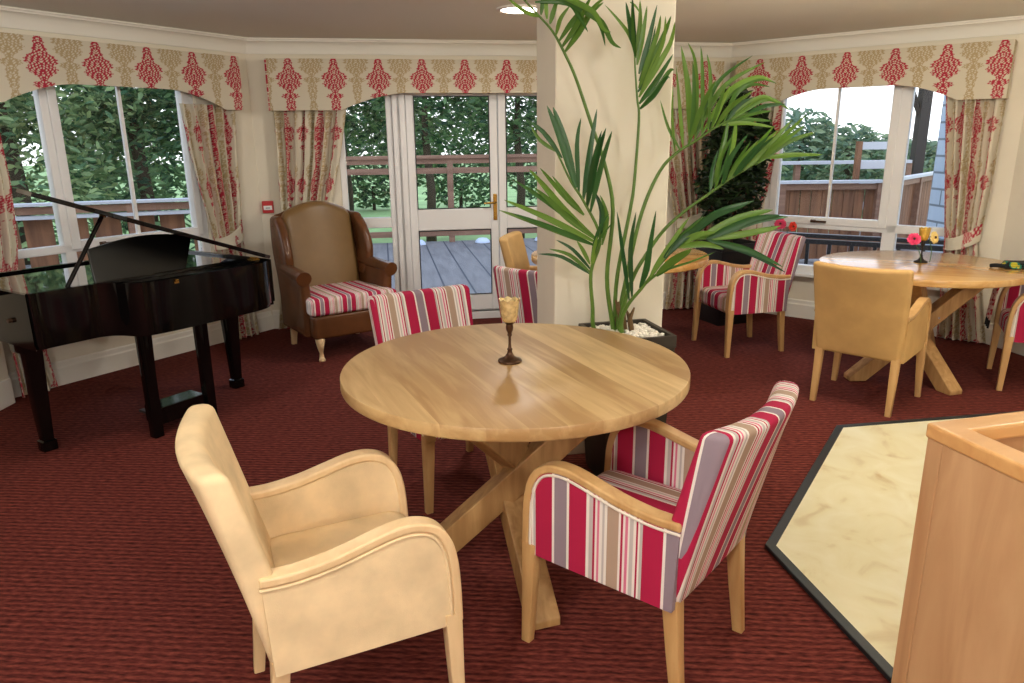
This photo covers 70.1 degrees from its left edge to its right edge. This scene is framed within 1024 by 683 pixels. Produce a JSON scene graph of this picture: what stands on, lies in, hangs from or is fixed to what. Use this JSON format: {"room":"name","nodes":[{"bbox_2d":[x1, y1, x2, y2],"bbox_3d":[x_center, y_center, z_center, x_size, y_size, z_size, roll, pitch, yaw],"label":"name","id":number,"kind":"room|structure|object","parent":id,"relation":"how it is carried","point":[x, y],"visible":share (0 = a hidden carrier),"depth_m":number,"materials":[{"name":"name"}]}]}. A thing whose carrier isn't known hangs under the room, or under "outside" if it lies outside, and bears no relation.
{"room":"care facility","nodes":[
{"label":"care facility","id":0,"kind":"room"},
{"bbox_2d":[0,341,8,381],"bbox_3d":[-4.073,-0.692,4.072,2.070,2.270,0.135,-1,15,0],"label":"wall","id":1,"kind":"structure","parent":0,"point":[4,375],"depth_m":4.34,"materials":[{"name":"paint"}]},
{"bbox_2d":[0,378,14,410],"bbox_3d":[-4.005,0.326,4.345,1.982,0.160,0.148,-1,15,0],"label":"baseboard","id":2,"kind":"structure","parent":1,"relation":"attached to","point":[7,398],"depth_m":4.35,"materials":[{"name":"white paint"}]},
{"bbox_2d":[0,27,270,372],"bbox_3d":[-2.652,-0.979,5.055,0.160,2.270,2.206,9,18,32],"label":"wall","id":3,"kind":"structure","parent":0,"point":[253,239],"depth_m":5.60,"materials":[{"name":"paint"}]},
{"bbox_2d":[18,86,210,263],"bbox_3d":[-2.677,-0.970,4.873,0.190,1.610,1.520,9,18,32],"label":"window","id":4,"kind":"structure","parent":3,"relation":"in","point":[45,99],"depth_m":4.69,"materials":[{"name":"white plastic"}]},
{"bbox_2d":[0,32,243,110],"bbox_3d":[-2.550,-1.716,4.726,0.150,0.375,1.780,9,18,32],"label":"pelmet","id":5,"kind":"object","parent":3,"relation":"attached to","point":[28,63],"visible":1,"depth_m":4.62,"materials":[{"name":"beige fabric"}]},
{"bbox_2d":[0,135,57,397],"bbox_3d":[-2.977,-0.531,4.343,0.102,1.768,0.250,9,18,32],"label":"curtain","id":6,"kind":"object","parent":5,"relation":"hanging from","point":[8,232],"visible":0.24,"depth_m":4.33,"materials":[{"name":"beige fabric"}]},
{"bbox_2d":[179,103,259,338],"bbox_3d":[-2.183,-0.868,5.536,0.106,1.769,0.480,9,18,32],"label":"curtain","id":7,"kind":"object","parent":5,"relation":"hanging from","point":[210,130],"visible":0.73,"depth_m":5.46,"materials":[{"name":"beige fabric"}]},
{"bbox_2d":[0,5,247,53],"bbox_3d":[-2.573,-1.997,4.672,0.100,0.104,2.136,9,18,32],"label":"trim","id":8,"kind":"structure","parent":3,"relation":"attached to","point":[10,17],"depth_m":4.69,"materials":[{"name":"white paint"}]},
{"bbox_2d":[8,310,273,397],"bbox_3d":[-2.553,0.046,5.303,0.022,0.156,2.006,9,18,32],"label":"baseboard","id":9,"kind":"structure","parent":3,"relation":"attached to","point":[67,371],"depth_m":5.06,"materials":[{"name":"white paint"}]},
{"bbox_2d":[245,54,730,325],"bbox_3d":[-0.088,-1.335,6.246,3.962,2.270,0.160,-3,16,-9],"label":"wall","id":10,"kind":"structure","parent":0,"point":[262,118],"depth_m":5.81,"materials":[{"name":"paint"}]},
{"bbox_2d":[262,201,273,212],"bbox_3d":[-1.964,-1.081,5.873,0.086,0.096,0.040,-3,16,-9],"label":"fire alarm","id":11,"kind":"object","parent":10,"relation":"attached to","point":[267,206],"visible":1,"depth_m":5.86,"materials":[{"name":"red plastic"}]},
{"bbox_2d":[272,310,286,328],"bbox_3d":[-1.439,-0.216,6.213,1.144,0.156,0.022,-3,16,-9],"label":"baseboard","id":12,"kind":"structure","parent":10,"relation":"attached to","point":[275,313],"depth_m":6.11,"materials":[{"name":"white paint"}]},
{"bbox_2d":[340,95,400,291],"bbox_3d":[-1.185,-1.158,6.082,0.440,1.920,0.070,-3,16,-9],"label":"window","id":13,"kind":"structure","parent":10,"relation":"in","point":[372,222],"depth_m":6.03,"materials":[{"name":"white plastic"}]},
{"bbox_2d":[391,93,413,291],"bbox_3d":[-0.908,-1.160,6.078,0.105,1.920,0.030,-3,16,-9],"label":"trim","id":14,"kind":"structure","parent":10,"relation":"attached to","point":[397,100],"depth_m":6.04,"materials":[{"name":"white plastic"}]},
{"bbox_2d":[404,93,498,309],"bbox_3d":[-0.484,-1.165,6.151,0.750,1.860,0.124,-3,16,-9],"label":"door","id":15,"kind":"structure","parent":10,"relation":"in","point":[464,218],"depth_m":6.17,"materials":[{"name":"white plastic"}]},
{"bbox_2d":[472,310,500,318],"bbox_3d":[-0.111,-0.255,6.526,2.600,0.080,0.180,-3,16,-9],"label":"trim","id":16,"kind":"structure","parent":10,"relation":"attached to","point":[478,314],"depth_m":6.42,"materials":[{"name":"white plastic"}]},
{"bbox_2d":[246,37,731,57],"bbox_3d":[-0.078,-2.345,5.836,3.962,0.104,0.100,-3,16,-9],"label":"trim","id":17,"kind":"structure","parent":10,"relation":"attached to","point":[326,46],"depth_m":5.72,"materials":[{"name":"white paint"}]},
{"bbox_2d":[264,58,724,110],"bbox_3d":[-0.057,-2.064,5.886,3.681,0.375,0.150,-3,16,-9],"label":"pelmet","id":18,"kind":"object","parent":10,"relation":"attached to","point":[293,84],"visible":0.64,"depth_m":5.66,"materials":[{"name":"beige fabric"}]},
{"bbox_2d":[273,108,346,328],"bbox_3d":[-1.619,-0.976,5.904,0.673,1.769,0.107,-3,16,-9],"label":"curtain","id":19,"kind":"object","parent":18,"relation":"hanging from","point":[308,143],"visible":0.35,"depth_m":5.78,"materials":[{"name":"beige fabric"}]},
{"bbox_2d":[665,109,714,309],"bbox_3d":[1.524,-1.153,6.418,0.643,1.769,0.102,-3,16,-9],"label":"curtain","id":20,"kind":"object","parent":18,"relation":"hanging from","point":[683,167],"visible":0.38,"depth_m":6.38,"materials":[{"name":"beige fabric"}]},
{"bbox_2d":[497,93,536,266],"bbox_3d":[0.255,-1.215,6.305,0.750,1.860,0.057,-3,16,-9],"label":"door","id":21,"kind":"structure","parent":10,"relation":"in","point":[506,222],"depth_m":6.19,"materials":[{"name":"white plastic"}]},
{"bbox_2d":[662,292,691,308],"bbox_3d":[1.281,-0.370,6.659,1.218,0.156,0.022,-3,16,-9],"label":"baseboard","id":22,"kind":"structure","parent":10,"relation":"attached to","point":[664,293],"depth_m":6.67,"materials":[{"name":"white paint"}]},
{"bbox_2d":[0,308,1023,682],"bbox_3d":[-0.212,1.098,1.825,9.950,0.080,10.440,-1,15,0],"label":"floor","id":23,"kind":"structure","parent":0,"point":[113,569],"depth_m":2.93,"materials":[{"name":"carpet"}]},
{"bbox_2d":[0,188,274,452],"bbox_3d":[-2.109,-0.218,4.086,1.032,1.303,1.576,9,18,32],"label":"grand piano","id":24,"kind":"object","parent":23,"relation":"on","point":[141,287],"visible":0.98,"depth_m":3.77,"materials":[{"name":"black paint"}]},
{"bbox_2d":[175,404,464,682],"bbox_3d":[-0.508,0.596,1.941,0.612,0.835,0.515,-8,17,-24],"label":"armchair","id":25,"kind":"object","parent":23,"relation":"on","point":[328,562],"visible":1,"depth_m":1.77,"materials":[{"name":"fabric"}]},
{"bbox_2d":[270,201,396,361],"bbox_3d":[-1.331,-0.488,5.469,0.772,1.085,0.737,-11,19,-34],"label":"armchair","id":26,"kind":"object","parent":23,"relation":"on","point":[327,269],"visible":0.91,"depth_m":5.44,"materials":[{"name":"leather"}]},
{"bbox_2d":[306,281,395,316],"bbox_3d":[-1.267,-0.333,5.422,0.675,0.129,0.524,-11,19,-34],"label":"seat cushion","id":27,"kind":"object","parent":26,"relation":"on","point":[325,298],"depth_m":5.23,"materials":[{"name":"fabric"}]},
{"bbox_2d":[367,284,528,513],"bbox_3d":[-0.301,0.215,3.318,0.515,0.835,0.612,-10,18,-31],"label":"armchair","id":28,"kind":"object","parent":23,"relation":"on","point":[394,315],"visible":0.14,"depth_m":3.38,"materials":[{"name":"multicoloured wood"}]},
{"bbox_2d":[340,323,689,629],"bbox_3d":[0.014,0.440,2.648,1.194,0.750,1.194,-1,15,0],"label":"round table","id":29,"kind":"object","parent":23,"relation":"on","point":[571,384],"visible":0.86,"depth_m":2.42,"materials":[{"name":"brown wood"}]},
{"bbox_2d":[498,296,521,364],"bbox_3d":[-0.009,-0.040,2.545,0.086,0.229,0.086,-1,15,0],"label":"goblet","id":30,"kind":"object","parent":29,"relation":"on","point":[509,307],"visible":1,"depth_m":2.53,"materials":[{"name":"brown metal"}]},
{"bbox_2d":[499,296,519,322],"bbox_3d":[-0.009,-0.108,2.526,0.072,0.086,0.072,-1,15,0],"label":"cup","id":31,"kind":"object","parent":30,"relation":"on","point":[509,307],"depth_m":2.50,"materials":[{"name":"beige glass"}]},
{"bbox_2d":[493,265,536,322],"bbox_3d":[0.234,-0.053,4.272,0.515,0.835,0.612,7,17,25],"label":"armchair","id":32,"kind":"object","parent":23,"relation":"on","point":[510,282],"visible":0.27,"depth_m":4.00,"materials":[{"name":"multicoloured fabric"}]},
{"bbox_2d":[499,231,536,270],"bbox_3d":[0.228,-0.376,5.449,0.612,0.835,0.515,3,16,12],"label":"armchair","id":33,"kind":"object","parent":23,"relation":"on","point":[512,245],"visible":0.18,"depth_m":5.42,"materials":[{"name":"beige leather"}]},
{"bbox_2d":[531,245,708,273],"bbox_3d":[0.732,-0.237,5.081,1.194,0.750,1.194,-1,15,0],"label":"round table","id":34,"kind":"object","parent":23,"relation":"on","point":[694,254],"visible":0.2,"depth_m":4.72,"materials":[{"name":"brown wood"}]},
{"bbox_2d":[522,381,798,682],"bbox_3d":[0.438,0.524,2.161,0.655,0.835,0.515,12,20,38],"label":"armchair","id":35,"kind":"object","parent":23,"relation":"on","point":[667,505],"visible":0.93,"depth_m":1.99,"materials":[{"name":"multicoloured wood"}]},
{"bbox_2d":[499,0,821,475],"bbox_3d":[0.579,-0.370,3.087,1.260,2.064,0.505,-1,15,0],"label":"potted palm","id":36,"kind":"object","parent":23,"relation":"on","point":[651,60],"visible":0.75,"depth_m":2.96,"materials":[{"name":"green plant"}]},
{"bbox_2d":[692,85,775,325],"bbox_3d":[1.790,-1.098,5.989,0.637,1.904,0.575,3,16,13],"label":"bush","id":37,"kind":"object","parent":23,"relation":"on","point":[730,193],"visible":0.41,"depth_m":5.85,"materials":[{"name":"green plant"}]},
{"bbox_2d":[691,231,805,357],"bbox_3d":[1.742,-0.374,5.378,0.612,0.835,0.515,-5,16,-14],"label":"armchair","id":38,"kind":"object","parent":23,"relation":"on","point":[757,286],"visible":0.95,"depth_m":5.20,"materials":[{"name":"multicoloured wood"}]},
{"bbox_2d":[809,261,931,417],"bbox_3d":[2.048,-0.057,4.210,0.515,0.835,0.612,13,20,40],"label":"armchair","id":39,"kind":"object","parent":23,"relation":"on","point":[862,312],"visible":1,"depth_m":4.01,"materials":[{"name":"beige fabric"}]},
{"bbox_2d":[765,411,1018,682],"bbox_3d":[2.110,0.873,2.362,2.140,0.017,3.285,-3,16,-9],"label":"stone hearth","id":40,"kind":"object","parent":23,"relation":"on","point":[845,536],"visible":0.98,"depth_m":2.87,"materials":[{"name":"stone"}]},
{"bbox_2d":[891,411,1023,682],"bbox_3d":[1.362,0.669,1.338,0.900,0.930,0.750,-5,16,-14],"label":"wooden counter","id":41,"kind":"object","parent":40,"relation":"on","point":[962,620],"visible":1,"depth_m":1.40,"materials":[{"name":"brown wood"}]},
{"bbox_2d":[819,250,1023,395],"bbox_3d":[2.588,-0.141,4.708,1.194,0.722,1.194,-1,15,0],"label":"round table","id":42,"kind":"object","parent":23,"relation":"on","point":[966,276],"visible":0.7,"depth_m":4.52,"materials":[{"name":"brown wood"}]},
{"bbox_2d":[907,233,920,262],"bbox_3d":[2.550,-0.593,4.626,0.055,0.186,0.093,-14,20,-40],"label":"gerbera","id":43,"kind":"object","parent":42,"relation":"on","point":[913,238],"visible":1,"depth_m":4.61,"materials":[{"name":"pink plant"}]},
{"bbox_2d":[913,227,930,262],"bbox_3d":[2.618,-0.616,4.651,0.083,0.221,0.083,-1,15,0],"label":"candle holder","id":44,"kind":"object","parent":42,"relation":"on","point":[924,232],"visible":0.93,"depth_m":4.63,"materials":[{"name":"gold"}]},
{"bbox_2d":[919,227,930,240],"bbox_3d":[2.617,-0.682,4.633,0.070,0.083,0.070,-1,15,0],"label":"cup","id":45,"kind":"object","parent":44,"relation":"on","point":[924,232],"depth_m":4.61,"materials":[{"name":"gold metal"}]},
{"bbox_2d":[929,231,938,261],"bbox_3d":[2.676,-0.606,4.656,0.089,0.192,0.051,-11,18,-32],"label":"gerbera","id":46,"kind":"object","parent":42,"relation":"on","point":[934,237],"visible":1,"depth_m":4.63,"materials":[{"name":"yellow plant"}]},
{"bbox_2d":[989,260,1023,268],"bbox_3d":[3.051,-0.465,4.430,0.278,0.041,0.108,2,16,10],"label":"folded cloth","id":47,"kind":"object","parent":42,"relation":"on","point":[1007,264],"visible":1,"depth_m":4.41,"materials":[{"name":"black"}]},
{"bbox_2d":[986,285,1023,390],"bbox_3d":[3.335,-0.133,4.435,0.612,0.835,0.515,7,17,25],"label":"armchair","id":48,"kind":"object","parent":23,"relation":"on","point":[1009,314],"visible":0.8,"depth_m":4.43,"materials":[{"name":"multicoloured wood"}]},
{"bbox_2d":[984,288,998,328],"bbox_3d":[3.269,-0.261,4.763,0.263,0.349,0.171,7,17,26],"label":"shawl","id":49,"kind":"object","parent":48,"relation":"hanging from","point":[995,290],"visible":0.56,"depth_m":4.79,"materials":[{"name":"black fabric"}]},
{"bbox_2d":[0,0,1023,42],"bbox_3d":[-0.239,-1.177,1.201,9.950,0.100,10.440,-1,15,0],"label":"ceiling","id":50,"kind":"structure","parent":0,"point":[701,21],"depth_m":4.67,"materials":[{"name":"white paint"}]},
{"bbox_2d":[497,4,536,13],"bbox_3d":[0.047,-1.996,4.388,0.280,0.013,0.280,-1,15,0],"label":"recessed light","id":51,"kind":"object","parent":50,"relation":"in","point":[511,9],"visible":0.62,"depth_m":4.35,"materials":[{"name":"white paint"}]},
{"bbox_2d":[501,7,536,12],"bbox_3d":[0.047,-1.996,4.388,0.232,0.012,0.232,-1,15,0],"label":"diffuser","id":52,"kind":"object","parent":51,"relation":"attached to","point":[503,9],"depth_m":4.37,"materials":[{"name":"white plastic"}]},
{"bbox_2d":[537,0,675,326],"bbox_3d":[0.423,-0.600,3.546,0.535,2.270,0.400,-3,16,-9],"label":"wall pillar","id":53,"kind":"structure","parent":0,"point":[605,74],"depth_m":3.30,"materials":[{"name":"paint"}]},
{"bbox_2d":[568,440,584,454],"bbox_3d":[0.435,0.446,3.833,0.559,0.100,0.428,-3,16,-9],"label":"baseboard","id":54,"kind":"structure","parent":53,"relation":"attached to","point":[580,448],"depth_m":3.61,"materials":[{"name":"paint"}]},
{"bbox_2d":[578,319,676,475],"bbox_3d":[0.508,0.279,3.324,0.332,0.689,0.332,-4,16,-13],"label":"planter","id":55,"kind":"object","parent":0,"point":[595,446],"depth_m":3.25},
{"bbox_2d":[695,238,755,325],"bbox_3d":[1.794,-0.507,6.151,0.390,0.679,0.390,-6,16,-19],"label":"planter","id":56,"kind":"object","parent":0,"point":[711,315],"depth_m":6.03,"materials":[{"name":"black"}]},
{"bbox_2d":[730,34,1023,321],"bbox_3d":[2.760,-1.272,5.895,2.286,2.270,0.160,12,20,38],"label":"wall","id":57,"kind":"structure","parent":0,"point":[802,288],"depth_m":5.24,"materials":[{"name":"paint"}]},
{"bbox_2d":[763,85,950,291],"bbox_3d":[2.752,-1.286,5.797,1.580,1.610,0.190,12,20,38],"label":"window","id":58,"kind":"structure","parent":57,"relation":"in","point":[887,223],"depth_m":5.74,"materials":[{"name":"white plastic"}]},
{"bbox_3d":[2.297,-0.716,6.276,0.064,0.205,0.064,-1,15,0],"label":"bud vase","id":59,"kind":"object","parent":58,"relation":"on","visible":0},
{"bbox_2d":[774,219,785,231],"bbox_3d":[2.272,-0.919,6.205,0.097,0.252,0.055,-1,15,0],"label":"gerbera","id":60,"kind":"object","parent":59,"relation":"in","point":[781,222],"visible":0.81,"depth_m":6.17,"materials":[{"name":"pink plant"}]},
{"bbox_2d":[787,222,796,231],"bbox_3d":[2.320,-0.896,6.156,0.129,0.233,0.077,13,20,41],"label":"gerbera","id":61,"kind":"object","parent":59,"relation":"in","point":[793,226],"visible":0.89,"depth_m":6.10,"materials":[{"name":"red plant"}]},
{"bbox_2d":[735,39,1017,105],"bbox_3d":[2.656,-2.006,5.561,1.931,0.375,0.150,12,20,38],"label":"pelmet","id":62,"kind":"object","parent":57,"relation":"attached to","point":[972,70],"visible":0.8,"depth_m":5.31,"materials":[{"name":"beige fabric"}]},
{"bbox_2d":[732,106,782,240],"bbox_3d":[2.068,-1.129,6.309,0.379,1.769,0.105,12,19,38],"label":"curtain","id":63,"kind":"object","parent":62,"relation":"hanging from","point":[775,115],"visible":0.07,"depth_m":6.14,"materials":[{"name":"beige fabric"}]},
{"bbox_2d":[936,96,1006,342],"bbox_3d":[3.313,-0.874,5.327,0.482,1.769,0.102,12,20,38],"label":"curtain","id":64,"kind":"object","parent":62,"relation":"hanging from","point":[973,127],"visible":0.75,"depth_m":5.28,"materials":[{"name":"beige fabric"}]},
{"bbox_2d":[766,298,986,342],"bbox_3d":[2.716,-0.234,6.104,2.131,0.156,0.022,12,20,38],"label":"baseboard","id":65,"kind":"structure","parent":57,"relation":"attached to","point":[798,308],"depth_m":6.27,"materials":[{"name":"white paint"}]},
{"bbox_2d":[731,15,1023,57],"bbox_3d":[2.666,-2.288,5.511,2.146,0.104,0.100,12,20,38],"label":"trim","id":66,"kind":"structure","parent":57,"relation":"attached to","point":[1010,25],"depth_m":5.42,"materials":[{"name":"white paint"}]},
{"bbox_2d":[990,115,1023,323],"bbox_3d":[4.463,0.032,1.077,0.160,2.270,8.700,-4,16,-11],"label":"wall","id":67,"kind":"structure","parent":0,"point":[1012,248],"depth_m":5.15,"materials":[{"name":"paint"}]},
{"bbox_2d":[984,323,1023,355],"bbox_3d":[4.318,0.965,1.668,0.022,0.156,7.995,-4,16,-11],"label":"baseboard","id":68,"kind":"structure","parent":67,"relation":"attached to","point":[1018,348],"depth_m":5.31,"materials":[{"name":"white paint"}]},
{"label":"outside","id":69,"kind":"structure","parent":0,"visible":0},
{"bbox_2d":[25,232,920,292],"bbox_3d":[-0.021,-0.623,8.353,18.516,0.100,8.326,-2,15,-3],"label":"deck","id":70,"kind":"object","parent":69,"point":[443,263],"visible":0.06,"depth_m":9.84,"materials":[{"name":"grey wood"}]},
{"bbox_2d":[13,198,198,269],"bbox_3d":[-4.605,-0.724,6.716,4.371,1.058,0.130,-6,16,-20],"label":"deck railing","id":71,"kind":"object","parent":70,"relation":"on","point":[39,230],"visible":0.22,"depth_m":6.88,"materials":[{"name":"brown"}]},
{"bbox_2d":[420,240,426,245],"bbox_3d":[-1.468,-1.554,11.443,0.260,0.089,0.260,-1,15,0],"label":"lamp","id":72,"kind":"object","parent":70,"relation":"on","point":[422,243],"visible":0.36,"depth_m":11.38,"materials":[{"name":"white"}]},
{"bbox_2d":[346,154,536,241],"bbox_3d":[-0.134,-2.319,11.772,5.898,1.358,0.141,-3,16,-9],"label":"deck railing","id":73,"kind":"object","parent":70,"relation":"on","point":[449,160],"visible":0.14,"depth_m":11.51,"materials":[{"name":"brown wood"}]},
{"bbox_2d":[474,237,489,243],"bbox_3d":[-0.469,-1.610,11.606,0.260,0.089,0.260,-1,15,0],"label":"lamp","id":74,"kind":"object","parent":70,"relation":"on","point":[482,240],"visible":0.97,"depth_m":11.53,"materials":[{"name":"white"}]},
{"bbox_2d":[773,180,882,258],"bbox_3d":[3.433,-1.537,9.390,2.590,1.033,0.124,-1,15,0],"label":"deck railing","id":75,"kind":"object","parent":70,"relation":"on","point":[842,200],"visible":0.21,"depth_m":9.37,"materials":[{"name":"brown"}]},
{"bbox_2d":[782,160,911,183],"bbox_3d":[4.667,-2.367,12.068,3.890,1.188,0.160,-2,15,-4],"label":"deck railing","id":76,"kind":"object","parent":70,"relation":"on","point":[796,164],"visible":0.24,"depth_m":11.91,"materials":[{"name":"grey"}]},
{"bbox_2d":[779,231,943,263],"bbox_3d":[3.060,-0.758,7.315,3.100,0.638,0.071,9,18,30],"label":"balustrade","id":77,"kind":"object","parent":70,"relation":"on","point":[875,245],"visible":0.11,"depth_m":7.07,"materials":[{"name":"black metal"}]},
{"bbox_2d":[849,141,887,234],"bbox_3d":[5.491,-2.260,11.058,0.740,1.498,0.070,-3,15,-8],"label":"slatted panel","id":78,"kind":"object","parent":70,"relation":"on","point":[860,145],"visible":0.24,"depth_m":10.88,"materials":[{"name":"grey"}]},
{"bbox_2d":[878,171,932,249],"bbox_3d":[5.842,-1.902,10.618,0.124,1.033,3.134,12,20,40],"label":"deck railing","id":79,"kind":"object","parent":70,"relation":"on","point":[917,187],"visible":0.39,"depth_m":10.60,"materials":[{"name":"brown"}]},
{"bbox_2d":[910,88,933,174],"bbox_3d":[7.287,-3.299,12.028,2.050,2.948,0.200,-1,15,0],"label":"porch post","id":80,"kind":"object","parent":70,"relation":"on","point":[922,103],"visible":0.27,"depth_m":11.92,"materials":[{"name":"grey wood"}]},
{"bbox_2d":[925,95,945,252],"bbox_3d":[5.106,-2.131,7.395,1.200,3.198,0.640,-1,15,0],"label":"stone pier","id":81,"kind":"structure","parent":70,"relation":"on","point":[935,216],"depth_m":7.71,"materials":[{"name":"grey"}]},
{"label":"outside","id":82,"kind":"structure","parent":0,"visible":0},
{"bbox_2d":[15,158,861,261],"bbox_3d":[-0.117,-10.163,45.430,120.000,0.050,87.000,-1,15,0],"label":"ground","id":83,"kind":"structure","parent":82,"point":[511,194],"depth_m":27.38,"materials":[{"name":"green plant"}]},
{"bbox_2d":[0,84,148,264],"bbox_3d":[-6.844,-3.107,10.303,3.440,5.102,2.872,-1,15,0],"label":"tree","id":84,"kind":"object","parent":83,"relation":"on","point":[12,128],"visible":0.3,"depth_m":10.25,"materials":[{"name":"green plant"}]},
{"bbox_2d":[11,84,194,249],"bbox_3d":[-5.773,-3.478,11.684,3.569,5.062,2.897,-1,15,0],"label":"tree","id":85,"kind":"object","parent":83,"relation":"on","point":[136,131],"visible":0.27,"depth_m":11.23,"materials":[{"name":"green plant"}]},
{"bbox_2d":[63,106,177,225],"bbox_3d":[-11.045,-5.010,20.387,3.529,3.630,1.845,-1,15,0],"label":"shrub","id":86,"kind":"object","parent":83,"relation":"on","point":[125,177],"visible":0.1,"depth_m":20.21,"materials":[{"name":"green plant"}]},
{"bbox_2d":[136,88,191,224],"bbox_3d":[-4.560,-3.859,12.912,3.658,5.121,2.675,-5,16,-14],"label":"tree","id":87,"kind":"object","parent":83,"relation":"on","point":[158,116],"visible":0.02,"depth_m":12.14,"materials":[{"name":"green plant"}]},
{"bbox_2d":[344,99,385,210],"bbox_3d":[-3.284,-4.973,15.984,3.628,5.611,2.816,1,15,6],"label":"tree","id":88,"kind":"object","parent":83,"relation":"on","point":[349,119],"visible":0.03,"depth_m":15.84,"materials":[{"name":"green plant"}]},
{"bbox_2d":[344,106,418,209],"bbox_3d":[-4.667,-6.075,24.230,3.530,3.393,1.784,-1,15,0],"label":"shrub","id":89,"kind":"object","parent":83,"relation":"on","point":[362,185],"visible":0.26,"depth_m":24.18,"materials":[{"name":"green plant"}]},
{"bbox_2d":[355,96,487,241],"bbox_3d":[-1.380,-4.769,15.222,3.784,5.579,2.815,-1,15,0],"label":"tree","id":90,"kind":"object","parent":83,"relation":"on","point":[425,120],"visible":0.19,"depth_m":14.94,"materials":[{"name":"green plant"}]},
{"bbox_2d":[416,97,514,207],"bbox_3d":[-1.653,-5.960,23.235,3.508,3.701,1.834,-1,15,0],"label":"shrub","id":91,"kind":"object","parent":83,"relation":"on","point":[463,189],"visible":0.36,"depth_m":23.18,"materials":[{"name":"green plant"}]},
{"bbox_2d":[449,97,536,237],"bbox_3d":[0.476,-5.081,16.184,3.836,5.630,2.758,-1,15,0],"label":"tree","id":92,"kind":"object","parent":83,"relation":"on","point":[515,124],"visible":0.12,"depth_m":16.07,"materials":[{"name":"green plant"}]},
{"bbox_2d":[507,106,536,204],"bbox_3d":[1.317,-6.213,24.225,3.538,3.555,1.849,-1,15,0],"label":"shrub","id":93,"kind":"object","parent":83,"relation":"on","point":[533,147],"visible":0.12,"depth_m":24.17,"materials":[{"name":"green plant"}]},
{"bbox_2d":[781,122,800,180],"bbox_3d":[6.158,-4.545,18.989,2.697,3.267,2.002,-1,15,0],"label":"tree","id":94,"kind":"object","parent":83,"relation":"on","point":[784,167],"visible":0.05,"depth_m":18.64,"materials":[{"name":"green plant"}]},
{"bbox_2d":[781,107,850,213],"bbox_3d":[7.823,-4.765,19.972,2.639,3.169,2.021,-1,15,0],"label":"tree","id":95,"kind":"object","parent":83,"relation":"on","point":[824,131],"visible":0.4,"depth_m":19.43,"materials":[{"name":"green plant"}]},
{"bbox_2d":[804,123,886,213],"bbox_3d":[9.357,-4.712,20.525,2.577,2.771,2.043,-1,15,0],"label":"tree","id":96,"kind":"object","parent":83,"relation":"on","point":[851,139],"visible":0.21,"depth_m":20.00,"materials":[{"name":"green plant"}]},
{"bbox_2d":[850,133,927,192],"bbox_3d":[10.833,-4.884,21.478,2.594,2.470,1.992,-2,15,-6],"label":"tree","id":97,"kind":"object","parent":83,"relation":"on","point":[885,136],"visible":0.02,"depth_m":21.08,"materials":[{"name":"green plant"}]},
{"bbox_2d":[909,139,936,171],"bbox_3d":[12.534,-5.063,22.508,2.597,2.272,1.992,-1,15,0],"label":"tree","id":98,"kind":"object","parent":83,"relation":"on","point":[931,146],"visible":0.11,"depth_m":21.90,"materials":[{"name":"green plant"}]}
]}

